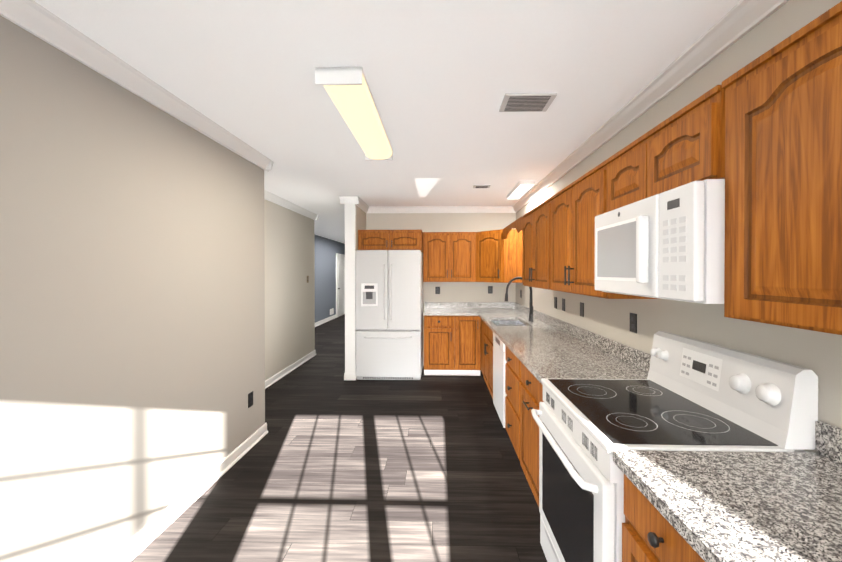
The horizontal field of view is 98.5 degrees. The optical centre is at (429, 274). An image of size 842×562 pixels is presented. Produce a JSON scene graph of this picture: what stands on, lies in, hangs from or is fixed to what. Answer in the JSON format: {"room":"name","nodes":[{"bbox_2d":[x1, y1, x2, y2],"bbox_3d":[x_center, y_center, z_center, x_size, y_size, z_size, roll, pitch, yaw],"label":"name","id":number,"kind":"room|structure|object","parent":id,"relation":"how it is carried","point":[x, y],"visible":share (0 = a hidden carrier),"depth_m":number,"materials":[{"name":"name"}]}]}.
{"room":"kitchen","nodes":[
{"label":"kitchen","id":0,"kind":"room"},
{"bbox_2d":[0,15,264,561],"bbox_3d":[-1.896,0.215,1.064,0.630,2.520,4.580,0,0,1],"label":"wall","id":1,"kind":"structure","parent":0,"point":[132,308],"depth_m":1.77,"materials":[{"name":"grey paint"}]},
{"bbox_2d":[0,0,273,171],"bbox_3d":[-1.547,-0.998,1.179,0.062,0.095,4.442,0,0,1],"label":"crown molding","id":2,"kind":"structure","parent":1,"relation":"attached to","point":[29,15],"depth_m":1.75,"materials":[{"name":"white wood"}]},
{"bbox_2d":[105,314,343,561],"bbox_3d":[-1.604,1.377,7.878,3.520,0.110,18.462,0,0,-7],"label":"baseboard","id":3,"kind":"structure","parent":1,"relation":"attached to","point":[139,542],"depth_m":2.36,"materials":[{"name":"white wood"}]},
{"bbox_2d":[248,391,252,407],"bbox_3d":[-1.526,1.063,3.091,0.008,0.118,0.075,0,0,1],"label":"electrical outlet plate","id":4,"kind":"object","parent":1,"relation":"attached to","point":[250,396],"depth_m":3.08,"materials":[{"name":"black plastic"}]},
{"bbox_2d":[264,199,314,379],"bbox_3d":[-2.176,0.191,4.887,0.120,2.520,3.290,0,0,1],"label":"wall","id":5,"kind":"structure","parent":0,"point":[289,237],"depth_m":5.36,"materials":[{"name":"beige paint"}]},
{"bbox_2d":[264,189,318,219],"bbox_3d":[-2.083,-1.022,4.968,0.062,0.095,3.232,0,0,1],"label":"crown molding","id":6,"kind":"structure","parent":5,"relation":"attached to","point":[269,196],"depth_m":5.31,"materials":[{"name":"white wood"}]},
{"bbox_2d":[314,234,344,322],"bbox_3d":[-3.158,0.148,11.723,0.120,2.520,10.570,0,0,1],"label":"wall","id":7,"kind":"structure","parent":0,"point":[326,250],"depth_m":10.84,"materials":[{"name":"grey"}]},
{"bbox_2d":[330,253,344,316],"bbox_3d":[-3.044,0.346,12.082,0.090,2.120,1.650,0,0,1],"label":"hall door","id":8,"kind":"structure","parent":7,"relation":"in","point":[340,284],"depth_m":12.36,"materials":[{"name":"white wood"}]},
{"bbox_2d":[131,314,546,561],"bbox_3d":[-0.890,1.482,7.960,5.200,0.100,18.600,0,0,1],"label":"floor","id":9,"kind":"structure","parent":0,"point":[332,465],"depth_m":2.55,"materials":[{"name":"brown wood"}]},
{"bbox_2d":[344,204,355,379],"bbox_3d":[-1.098,0.235,5.015,0.162,2.430,0.082,0,0,1],"label":"trim post","id":10,"kind":"object","parent":9,"relation":"on","point":[350,242],"visible":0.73,"depth_m":4.99,"materials":[{"name":"white wood"}]},
{"bbox_2d":[355,250,422,379],"bbox_3d":[-0.564,0.553,5.313,0.897,1.790,0.863,0,0,1],"label":"fridge","id":11,"kind":"object","parent":9,"relation":"on","point":[389,314],"visible":1,"depth_m":4.95,"materials":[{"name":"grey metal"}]},
{"bbox_2d":[424,316,453,375],"bbox_3d":[0.137,1.011,5.422,0.430,0.874,0.672,0,0,1],"label":"base cabinet","id":12,"kind":"object","parent":9,"relation":"on","point":[438,345],"visible":0.98,"depth_m":5.13,"materials":[{"name":"brown wood"}]},
{"bbox_2d":[454,316,480,375],"bbox_3d":[0.542,1.011,5.412,0.376,0.874,0.672,0,0,1],"label":"base cabinet","id":13,"kind":"object","parent":9,"relation":"on","point":[467,345],"visible":1,"depth_m":5.12,"materials":[{"name":"brown wood"}]},
{"bbox_2d":[423,302,478,315],"bbox_3d":[0.301,0.503,5.425,0.780,0.138,0.652,0,0,1],"label":"countertop","id":14,"kind":"structure","parent":13,"relation":"on","point":[431,308],"depth_m":5.58,"materials":[{"name":"stone"}]},
{"bbox_2d":[481,319,484,373],"bbox_3d":[1.025,1.014,4.910,0.615,0.874,0.419,0,0,1],"label":"cabinet filler","id":15,"kind":"object","parent":9,"relation":"on","point":[482,327],"visible":0.07,"depth_m":4.95,"materials":[{"name":"brown wood"}]},
{"bbox_2d":[483,322,492,398],"bbox_3d":[0.981,1.018,4.250,0.672,0.874,0.898,0,0,1],"label":"base cabinet","id":16,"kind":"object","parent":9,"relation":"on","point":[488,356],"visible":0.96,"depth_m":4.21,"materials":[{"name":"brown wood"}]},
{"bbox_2d":[475,302,650,384],"bbox_3d":[0.978,0.513,3.835,0.654,0.138,3.795,0,0,1],"label":"countertop","id":17,"kind":"structure","parent":16,"relation":"on","point":[550,347],"depth_m":2.63,"materials":[{"name":"stone"}]},
{"bbox_2d":[491,320,526,325],"bbox_3d":[0.919,0.673,4.246,0.430,0.184,0.765,0,0,1],"label":"sink basin","id":18,"kind":"object","parent":17,"relation":"in","point":[507,322],"visible":0.04,"depth_m":4.60,"materials":[{"name":"silver metal"}]},
{"bbox_2d":[505,277,533,320],"bbox_3d":[1.045,0.281,4.213,0.342,0.519,0.125,0,0,1],"label":"faucet","id":19,"kind":"object","parent":17,"relation":"on","point":[531,306],"visible":0.9,"depth_m":4.23,"materials":[{"name":"black"}]},
{"bbox_2d":[493,332,506,427],"bbox_3d":[0.974,1.024,3.484,0.644,0.872,0.620,0,0,1],"label":"dishwasher","id":20,"kind":"object","parent":9,"relation":"on","point":[499,392],"visible":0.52,"depth_m":3.40,"materials":[{"name":"white metal"}]},
{"bbox_2d":[505,345,522,460],"bbox_3d":[0.950,1.027,2.872,0.666,0.874,0.585,0,0,1],"label":"base cabinet","id":21,"kind":"object","parent":9,"relation":"on","point":[513,381],"visible":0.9,"depth_m":2.83,"materials":[{"name":"brown wood"}]},
{"bbox_2d":[520,362,543,506],"bbox_3d":[0.932,1.031,2.265,0.672,0.874,0.625,0,0,1],"label":"base cabinet","id":22,"kind":"object","parent":9,"relation":"on","point":[531,392],"visible":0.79,"depth_m":2.29,"materials":[{"name":"brown wood"}]},
{"bbox_2d":[622,474,704,561],"bbox_3d":[0.899,1.039,0.930,0.672,0.874,0.450,0,0,1],"label":"base cabinet","id":23,"kind":"object","parent":9,"relation":"on","point":[650,533],"visible":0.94,"depth_m":1.01,"materials":[{"name":"brown wood"}]},
{"bbox_2d":[613,421,841,561],"bbox_3d":[0.885,0.537,0.062,0.654,0.138,2.188,0,0,1],"label":"countertop","id":24,"kind":"structure","parent":23,"relation":"on","point":[720,506],"depth_m":0.92,"materials":[{"name":"stone"}]},
{"bbox_2d":[531,331,817,561],"bbox_3d":[0.879,0.886,1.550,0.738,1.172,0.768,0,0,1],"label":"range","id":25,"kind":"object","parent":9,"relation":"on","point":[689,394],"visible":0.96,"depth_m":1.38,"materials":[{"name":"white metal"}]},
{"bbox_2d":[356,205,365,377],"bbox_3d":[-0.951,0.153,10.979,0.130,2.520,11.950,0,0,1],"label":"wall","id":26,"kind":"structure","parent":0,"point":[360,219],"depth_m":5.29,"materials":[{"name":"beige paint"}]},
{"bbox_2d":[339,196,351,203],"bbox_3d":[-1.172,-1.027,5.709,0.072,0.095,1.582,0,0,1],"label":"crown molding","id":27,"kind":"structure","parent":26,"relation":"attached to","point":[343,199],"depth_m":4.94,"materials":[{"name":"white wood"}]},
{"bbox_2d":[352,196,371,212],"bbox_3d":[-0.995,-1.024,5.304,0.062,0.095,0.782,0,0,1],"label":"crown molding","id":28,"kind":"structure","parent":26,"relation":"attached to","point":[356,200],"depth_m":5.26,"materials":[{"name":"white wood"}]},
{"bbox_2d":[34,0,740,243],"bbox_3d":[-0.890,-1.137,7.943,5.200,0.101,18.600,0,0,1],"label":"ceiling","id":29,"kind":"structure","parent":0,"point":[443,77],"depth_m":1.88,"materials":[{"name":"white paint"}]},
{"bbox_2d":[315,67,392,160],"bbox_3d":[-0.446,-1.011,2.456,0.238,0.084,1.250,0,0,1],"label":"ceiling light","id":30,"kind":"object","parent":29,"relation":"attached to","point":[348,90],"visible":1,"depth_m":2.12,"materials":[{"name":"white plastic"}]},
{"bbox_2d":[473,185,490,187],"bbox_3d":[0.621,-1.058,4.355,0.200,0.013,0.120,0,0,1],"label":"ceiling vent","id":31,"kind":"object","parent":29,"relation":"in","point":[475,186],"depth_m":4.32,"materials":[{"name":"grey metal"}]},
{"bbox_2d":[506,180,534,198],"bbox_3d":[1.110,-1.042,4.483,0.170,0.046,0.820,0,0,1],"label":"light","id":32,"kind":"object","parent":29,"relation":"attached to","point":[520,189],"visible":1,"depth_m":4.33,"materials":[{"name":"white plastic"}]},
{"bbox_2d":[499,93,556,111],"bbox_3d":[0.588,-1.045,2.205,0.300,0.013,0.220,0,0,1],"label":"ceiling vent","id":33,"kind":"object","parent":29,"relation":"in","point":[526,102],"depth_m":2.18,"materials":[{"name":"grey metal"}]},
{"bbox_2d":[366,213,515,365],"bbox_3d":[0.172,0.185,5.814,2.370,2.520,0.120,0,0,1],"label":"wall","id":34,"kind":"structure","parent":0,"point":[458,291],"depth_m":5.75,"materials":[{"name":"beige paint"}]},
{"bbox_2d":[358,230,422,252],"bbox_3d":[-0.562,-0.497,5.428,0.905,0.290,0.677,0,0,1],"label":"upper cabinet","id":35,"kind":"object","parent":34,"relation":"attached to","point":[388,240],"visible":1,"depth_m":5.13,"materials":[{"name":"brown wood"}]},
{"bbox_2d":[435,287,439,293],"bbox_3d":[0.126,0.246,5.751,0.075,0.118,0.008,0,0,1],"label":"electrical outlet plate","id":36,"kind":"object","parent":34,"relation":"attached to","point":[437,289],"depth_m":5.75,"materials":[{"name":"black plastic"}]},
{"bbox_2d":[372,206,511,212],"bbox_3d":[0.125,-1.027,5.717,2.280,0.095,0.062,0,0,1],"label":"crown molding","id":37,"kind":"structure","parent":34,"relation":"attached to","point":[414,209],"depth_m":5.71,"materials":[{"name":"white wood"}]},
{"bbox_2d":[423,232,475,281],"bbox_3d":[0.296,-0.268,5.569,0.790,0.750,0.355,0,0,1],"label":"upper cabinet","id":38,"kind":"object","parent":34,"relation":"attached to","point":[449,256],"visible":1,"depth_m":5.43,"materials":[{"name":"brown wood"}]},
{"bbox_2d":[488,286,492,293],"bbox_3d":[0.955,0.236,5.730,0.075,0.118,0.008,0,0,1],"label":"electrical outlet plate","id":39,"kind":"object","parent":34,"relation":"attached to","point":[490,288],"depth_m":5.73,"materials":[{"name":"black plastic"}]},
{"bbox_2d":[516,0,841,451],"bbox_3d":[1.330,0.208,2.270,0.120,2.520,7.150,0,0,1],"label":"wall","id":40,"kind":"structure","parent":0,"point":[819,354],"depth_m":1.64,"materials":[{"name":"beige paint"}]},
{"bbox_2d":[476,229,522,282],"bbox_3d":[1.017,-0.267,5.401,0.656,0.750,0.656,0,0,1],"label":"upper cabinet","id":41,"kind":"object","parent":40,"relation":"attached to","point":[499,259],"visible":0.98,"depth_m":5.12,"materials":[{"name":"brown wood"}]},
{"bbox_2d":[522,197,551,289],"bbox_3d":[1.119,-0.254,3.404,0.355,0.750,0.968,0,0,1],"label":"upper cabinet","id":42,"kind":"object","parent":40,"relation":"attached to","point":[536,249],"visible":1,"depth_m":3.29,"materials":[{"name":"brown wood"}]},
{"bbox_2d":[503,216,523,240],"bbox_3d":[1.015,-0.556,4.479,0.019,0.160,1.178,0,0,1],"label":"valance board","id":43,"kind":"object","parent":42,"relation":"attached to","point":[517,224],"visible":1,"depth_m":4.29,"materials":[{"name":"brown wood"}]},
{"bbox_2d":[554,297,556,308],"bbox_3d":[1.303,0.288,3.757,0.008,0.118,0.075,0,0,1],"label":"electrical outlet plate","id":44,"kind":"object","parent":40,"relation":"attached to","point":[555,298],"depth_m":3.75,"materials":[{"name":"black plastic"}]},
{"bbox_2d":[562,298,564,310],"bbox_3d":[1.297,0.290,3.517,0.008,0.118,0.075,0,0,1],"label":"electrical outlet plate","id":45,"kind":"object","parent":40,"relation":"attached to","point":[563,300],"depth_m":3.51,"materials":[{"name":"black plastic"}]},
{"bbox_2d":[580,302,583,316],"bbox_3d":[1.286,0.293,3.067,0.008,0.118,0.075,0,0,1],"label":"electrical outlet plate","id":46,"kind":"object","parent":40,"relation":"attached to","point":[581,304],"depth_m":3.05,"materials":[{"name":"black plastic"}]},
{"bbox_2d":[550,160,658,298],"bbox_3d":[1.095,-0.248,2.434,0.355,0.750,0.968,0,0,1],"label":"upper cabinet","id":47,"kind":"object","parent":40,"relation":"attached to","point":[578,205],"visible":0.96,"depth_m":2.33,"materials":[{"name":"brown wood"}]},
{"bbox_2d":[630,313,636,332],"bbox_3d":[1.266,0.298,2.257,0.008,0.118,0.075,0,0,1],"label":"electrical outlet plate","id":48,"kind":"object","parent":40,"relation":"attached to","point":[633,322],"depth_m":2.24,"materials":[{"name":"black plastic"}]},
{"bbox_2d":[512,0,788,212],"bbox_3d":[1.240,-1.005,2.304,0.062,0.095,6.830,0,0,1],"label":"crown molding","id":49,"kind":"structure","parent":40,"relation":"attached to","point":[737,21],"depth_m":1.81,"materials":[{"name":"white wood"}]},
{"bbox_2d":[606,85,724,211],"bbox_3d":[1.092,-0.468,1.558,0.317,0.300,0.776,0,0,1],"label":"upper cabinet","id":50,"kind":"object","parent":40,"relation":"attached to","point":[684,145],"visible":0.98,"depth_m":1.38,"materials":[{"name":"brown wood"}]},
{"bbox_2d":[595,179,724,303],"bbox_3d":[1.035,-0.109,1.539,0.425,0.401,0.756,0,0,1],"label":"microwave","id":51,"kind":"object","parent":50,"relation":"attached to","point":[669,244],"visible":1,"depth_m":1.30,"materials":[{"name":"white plastic"}]},
{"bbox_2d":[722,1,841,334],"bbox_3d":[1.056,-0.238,0.865,0.355,0.750,0.580,0,0,1],"label":"upper cabinet","id":52,"kind":"object","parent":40,"relation":"attached to","point":[783,185],"visible":1,"depth_m":0.93,"materials":[{"name":"brown wood"}]}
]}

